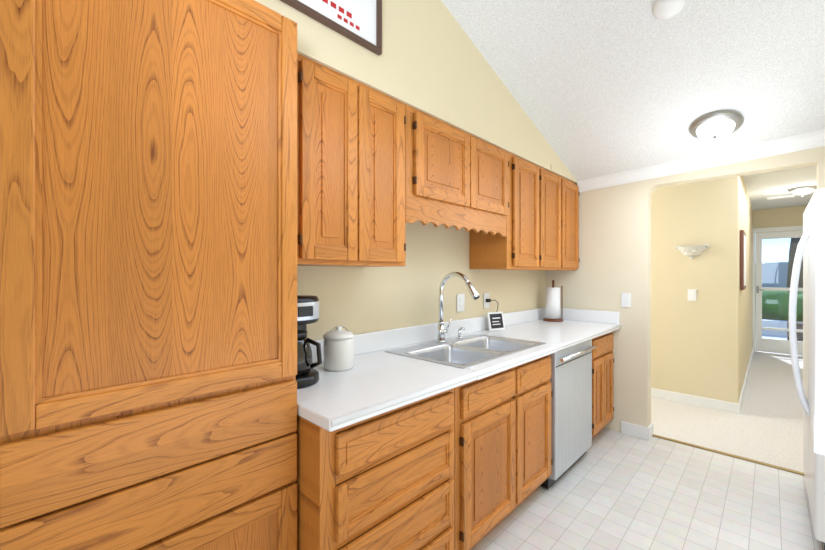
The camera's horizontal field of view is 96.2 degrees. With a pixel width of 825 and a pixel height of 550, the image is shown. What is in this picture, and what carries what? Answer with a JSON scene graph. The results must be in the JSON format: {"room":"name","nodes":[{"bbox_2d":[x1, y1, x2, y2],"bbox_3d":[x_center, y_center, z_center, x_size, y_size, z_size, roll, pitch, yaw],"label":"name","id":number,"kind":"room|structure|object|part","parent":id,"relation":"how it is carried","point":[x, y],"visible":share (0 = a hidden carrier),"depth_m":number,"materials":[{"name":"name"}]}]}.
{"room":"kitchen","nodes":[
{"label":"kitchen","id":0,"kind":"room"},
{"bbox_2d":[297,220,544,339],"bbox_3d":[-0.868,-0.869,1.447,0.120,4.397,6.310,0,0,44],"label":"wall","id":1,"kind":"structure","parent":0,"point":[357,300],"depth_m":2.29,"materials":[{"name":"beige paint"}]},
{"bbox_2d":[297,53,405,266],"bbox_3d":[-0.363,-0.433,1.645,0.323,0.783,0.658,0,0,44],"label":"upper cabinet","id":2,"kind":"object","parent":1,"relation":"attached to","point":[351,172],"visible":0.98,"depth_m":1.52,"materials":[{"name":"brown wood"}]},
{"bbox_2d":[255,0,577,183],"bbox_3d":[-0.709,-1.822,1.292,0.324,1.991,6.069,0,0,44],"label":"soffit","id":3,"kind":"structure","parent":1,"relation":"attached to","point":[430,60],"depth_m":1.92,"materials":[{"name":"beige paint"}]},
{"bbox_2d":[280,0,381,54],"bbox_3d":[-0.365,-1.250,1.401,0.022,0.560,0.645,0,0,44],"label":"framed picture","id":4,"kind":"object","parent":3,"relation":"attached to","point":[359,22],"visible":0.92,"depth_m":1.52,"materials":[{"name":"brown wood"}]},
{"bbox_2d":[406,104,508,236],"bbox_3d":[0.198,-0.540,2.224,0.323,0.570,0.944,0,0,44],"label":"upper cabinet","id":5,"kind":"object","parent":1,"relation":"attached to","point":[457,178],"visible":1,"depth_m":2.03,"materials":[{"name":"brown wood"}]},
{"bbox_2d":[457,294,463,311],"bbox_3d":[0.339,0.195,2.595,0.009,0.124,0.084,0,0,44],"label":"outlet","id":6,"kind":"object","parent":1,"relation":"attached to","point":[460,302],"depth_m":2.59,"materials":[{"name":"white plastic"}]},
{"bbox_2d":[484,293,488,307],"bbox_3d":[0.568,0.195,2.833,0.006,0.116,0.072,0,0,44],"label":"outlet","id":7,"kind":"object","parent":1,"relation":"attached to","point":[486,295],"depth_m":2.83,"materials":[{"name":"white plastic"}]},
{"bbox_2d":[470,151,579,270],"bbox_3d":[0.963,-0.433,3.013,0.323,0.783,1.248,0,0,44],"label":"upper cabinet","id":8,"kind":"object","parent":1,"relation":"attached to","point":[542,225],"visible":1,"depth_m":2.74,"materials":[{"name":"brown wood"}]},
{"bbox_2d":[441,0,824,180],"bbox_3d":[0.073,-1.893,0.535,2.740,2.249,6.310,0,0,44],"label":"ceiling","id":9,"kind":"structure","parent":0,"point":[596,88],"depth_m":2.12,"materials":[{"name":"white paint"}]},
{"bbox_2d":[653,0,685,19],"bbox_3d":[1.223,-1.277,1.765,0.130,0.066,0.127,0,0,44],"label":"smoke detector","id":10,"kind":"object","parent":9,"relation":"attached to","point":[665,9],"visible":0.96,"depth_m":1.75,"materials":[{"name":"white plastic"}]},
{"bbox_2d":[689,110,743,140],"bbox_3d":[1.969,-0.949,2.405,0.280,0.146,0.267,0,0,44],"label":"kitchen ceiling light","id":11,"kind":"object","parent":9,"relation":"attached to","point":[715,125],"visible":1,"depth_m":2.35,"materials":[{"name":"white glass"}]},
{"bbox_2d":[471,428,822,549],"bbox_3d":[0.069,1.360,0.531,2.740,0.060,6.300,0,0,44],"label":"floor","id":12,"kind":"structure","parent":0,"point":[609,489],"depth_m":2.13,"materials":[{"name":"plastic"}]},
{"bbox_2d":[0,0,296,549],"bbox_3d":[-0.764,0.262,1.115,0.486,2.137,0.652,0,0,44],"label":"pantry","id":13,"kind":"object","parent":12,"relation":"on","point":[148,272],"visible":1,"depth_m":0.90,"materials":[{"name":"brown wood"}]},
{"bbox_2d":[296,388,453,549],"bbox_3d":[-0.256,0.893,1.543,0.620,0.874,0.656,0,0,44],"label":"base cabinet","id":14,"kind":"object","parent":12,"relation":"on","point":[384,481],"visible":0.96,"depth_m":1.27,"materials":[{"name":"brown wood"}]},
{"bbox_2d":[454,354,552,549],"bbox_3d":[0.305,0.893,2.121,0.620,0.874,0.946,0,0,44],"label":"base cabinet","id":15,"kind":"object","parent":12,"relation":"on","point":[503,461],"visible":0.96,"depth_m":1.81,"materials":[{"name":"brown wood"}]},
{"bbox_2d":[297,307,621,431],"bbox_3d":[0.528,0.383,2.319,0.665,0.143,2.869,0,0,44],"label":"countertop","id":16,"kind":"structure","parent":15,"relation":"on","point":[376,379],"depth_m":1.71,"materials":[{"name":"white laminate"}]},
{"bbox_2d":[296,295,321,388],"bbox_3d":[-0.467,0.247,1.433,0.245,0.336,0.204,0,0,44],"label":"coffee maker","id":17,"kind":"object","parent":16,"relation":"on","point":[307,375],"visible":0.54,"depth_m":1.38,"materials":[{"name":"black plastic"}]},
{"bbox_2d":[323,326,353,370],"bbox_3d":[-0.329,0.321,1.653,0.138,0.188,0.144,0,0,44],"label":"canister","id":18,"kind":"object","parent":16,"relation":"on","point":[338,348],"visible":1,"depth_m":1.60,"materials":[{"name":"white ceramic"}]},
{"bbox_2d":[436,272,479,342],"bbox_3d":[0.326,0.196,2.254,0.306,0.431,0.235,0,0,44],"label":"faucet","id":19,"kind":"object","parent":16,"relation":"on","point":[474,293],"visible":1,"depth_m":2.26,"materials":[{"name":"silver metal"}]},
{"bbox_2d":[385,334,545,387],"bbox_3d":[0.332,0.497,2.124,0.520,0.171,0.847,0,0,44],"label":"sink","id":20,"kind":"object","parent":16,"relation":"in","point":[465,351],"visible":0.5,"depth_m":2.15,"materials":[{"name":"metal"}]},
{"bbox_2d":[487,312,504,330],"bbox_3d":[0.619,0.345,2.779,0.144,0.134,0.065,0,0,-28],"label":"sign","id":21,"kind":"object","parent":16,"relation":"on","point":[495,320],"visible":1,"depth_m":2.76,"materials":[{"name":"black plastic"}]},
{"bbox_2d":[543,280,562,321],"bbox_3d":[1.277,0.229,3.358,0.170,0.372,0.170,0,0,44],"label":"paper towel holder","id":22,"kind":"object","parent":16,"relation":"on","point":[552,303],"visible":1,"depth_m":3.31,"materials":[{"name":"white paper"}]},
{"bbox_2d":[540,339,595,488],"bbox_3d":[0.893,0.890,2.678,0.636,0.856,0.654,0,0,44],"label":"dishwasher","id":23,"kind":"object","parent":12,"relation":"on","point":[571,406],"visible":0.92,"depth_m":2.42,"materials":[{"name":"metal"}]},
{"bbox_2d":[592,331,613,437],"bbox_3d":[1.303,0.893,3.151,0.620,0.874,0.576,0,0,44],"label":"base cabinet","id":24,"kind":"object","parent":12,"relation":"on","point":[602,384],"visible":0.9,"depth_m":2.91,"materials":[{"name":"brown wood"}]},
{"bbox_2d":[789,189,824,549],"bbox_3d":[2.439,0.463,1.812,0.838,1.735,0.907,0,0,44],"label":"refrigerator","id":25,"kind":"object","parent":12,"relation":"on","point":[810,250],"visible":1,"depth_m":1.78,"materials":[{"name":"white metal"}]},
{"bbox_2d":[545,146,824,431],"bbox_3d":[2.270,0.152,2.716,2.620,2.355,0.120,0,0,44],"label":"wall","id":26,"kind":"structure","parent":0,"point":[615,242],"depth_m":3.09,"materials":[{"name":"beige paint"}]},
{"bbox_2d":[621,293,630,306],"bbox_3d":[1.785,0.210,3.092,0.072,0.116,0.009,0,0,44],"label":"switch plate","id":27,"kind":"object","parent":26,"relation":"attached to","point":[625,299],"visible":1,"depth_m":3.09,"materials":[{"name":"white plastic"}]},
{"bbox_2d":[577,129,824,191],"bbox_3d":[2.280,-0.841,2.583,2.180,0.182,0.056,0,0,44],"label":"crown molding","id":28,"kind":"structure","parent":26,"relation":"attached to","point":[803,141],"depth_m":2.68,"materials":[{"name":"white"}]},
{"bbox_2d":[652,434,803,474],"bbox_3d":[2.312,1.325,2.745,0.920,0.011,0.030,0,0,44],"label":"trim","id":29,"kind":"structure","parent":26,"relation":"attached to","point":[738,457],"depth_m":2.70,"materials":[{"name":"gold metal"}]},
{"bbox_2d":[651,176,738,403],"bbox_3d":[1.570,0.105,5.066,4.343,2.450,0.199,0,0,44],"label":"wall","id":30,"kind":"structure","parent":0,"point":[694,348],"depth_m":3.76,"materials":[{"name":"beige paint"}]},
{"bbox_3d":[2.836,-0.229,3.760,0.295,0.153,0.086,0,0,44],"label":"shell sconce","id":31,"kind":"part","parent":30,"relation":"part of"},
{"bbox_2d":[688,289,695,300],"bbox_3d":[2.856,0.205,3.781,0.072,0.116,0.009,0,0,44],"label":"light switch","id":32,"kind":"object","parent":30,"relation":"attached to","point":[691,294],"visible":1,"depth_m":3.78,"materials":[{"name":"white plastic"}]},
{"bbox_2d":[651,388,741,413],"bbox_3d":[1.556,1.280,5.041,4.357,0.100,0.014,0,0,44],"label":"baseboard","id":33,"kind":"structure","parent":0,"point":[663,394],"depth_m":3.74,"materials":[{"name":"white wood"}]},
{"bbox_2d":[651,349,803,471],"bbox_3d":[3.113,1.356,5.742,5.620,0.068,5.420,0,0,44],"label":"floor","id":34,"kind":"structure","parent":0,"point":[765,425],"depth_m":3.36,"materials":[{"name":"beige carpet"}]},
{"bbox_2d":[739,176,752,397],"bbox_3d":[4.502,0.105,5.058,0.120,2.450,3.870,0,0,44],"label":"wall","id":35,"kind":"structure","parent":0,"point":[746,294],"depth_m":4.76,"materials":[{"name":"beige paint"}]},
{"bbox_2d":[740,230,745,289],"bbox_3d":[3.468,-0.150,3.880,0.029,0.600,0.500,0,0,44],"label":"framed picture","id":36,"kind":"object","parent":35,"relation":"attached to","point":[742,260],"visible":1,"depth_m":3.70,"materials":[{"name":"brown wood"}]},
{"bbox_2d":[739,346,753,402],"bbox_3d":[4.510,1.280,4.971,0.017,0.100,3.984,0,0,44],"label":"baseboard","id":37,"kind":"structure","parent":35,"relation":"attached to","point":[751,356],"depth_m":4.47,"materials":[{"name":"white wood"}]},
{"bbox_2d":[753,205,806,232],"bbox_3d":[6.277,0.105,6.116,1.197,2.450,0.120,0,0,44],"label":"wall","id":38,"kind":"structure","parent":0,"point":[778,217],"depth_m":6.18,"materials":[{"name":"beige paint"}]},
{"bbox_2d":[753,225,802,355],"bbox_3d":[6.232,0.265,6.053,1.060,2.130,0.093,0,0,44],"label":"hall door","id":39,"kind":"structure","parent":38,"relation":"in","point":[763,344],"depth_m":6.27,"materials":[{"name":"white"}]},
{"bbox_2d":[743,165,816,209],"bbox_3d":[3.011,-1.170,5.723,5.740,0.100,5.230,0,0,44],"label":"ceiling","id":40,"kind":"structure","parent":0,"point":[761,187],"depth_m":4.63,"materials":[{"name":"white paint"}]},
{"bbox_2d":[766,195,795,199],"bbox_3d":[5.277,-1.111,5.302,0.300,0.013,0.160,0,0,44],"label":"ceiling vent","id":41,"kind":"object","parent":40,"relation":"in","point":[780,197],"visible":0.98,"depth_m":5.28,"materials":[{"name":"white"}]},
{"bbox_2d":[787,185,816,196],"bbox_3d":[5.010,-1.063,4.753,0.280,0.110,0.280,0,0,44],"label":"light","id":42,"kind":"object","parent":40,"relation":"attached to","point":[802,190],"visible":0.96,"depth_m":4.69,"materials":[{"name":"white glass"}]},
{"label":"outside","id":43,"kind":"structure","parent":0,"visible":0},
{"bbox_2d":[755,238,802,348],"bbox_3d":[21.208,-2.704,19.831,22.000,8.307,40.000,0,0,44],"label":"garden","id":44,"kind":"object","parent":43,"point":[783,316],"depth_m":8.77,"materials":[{"name":"green plant"}]}
]}

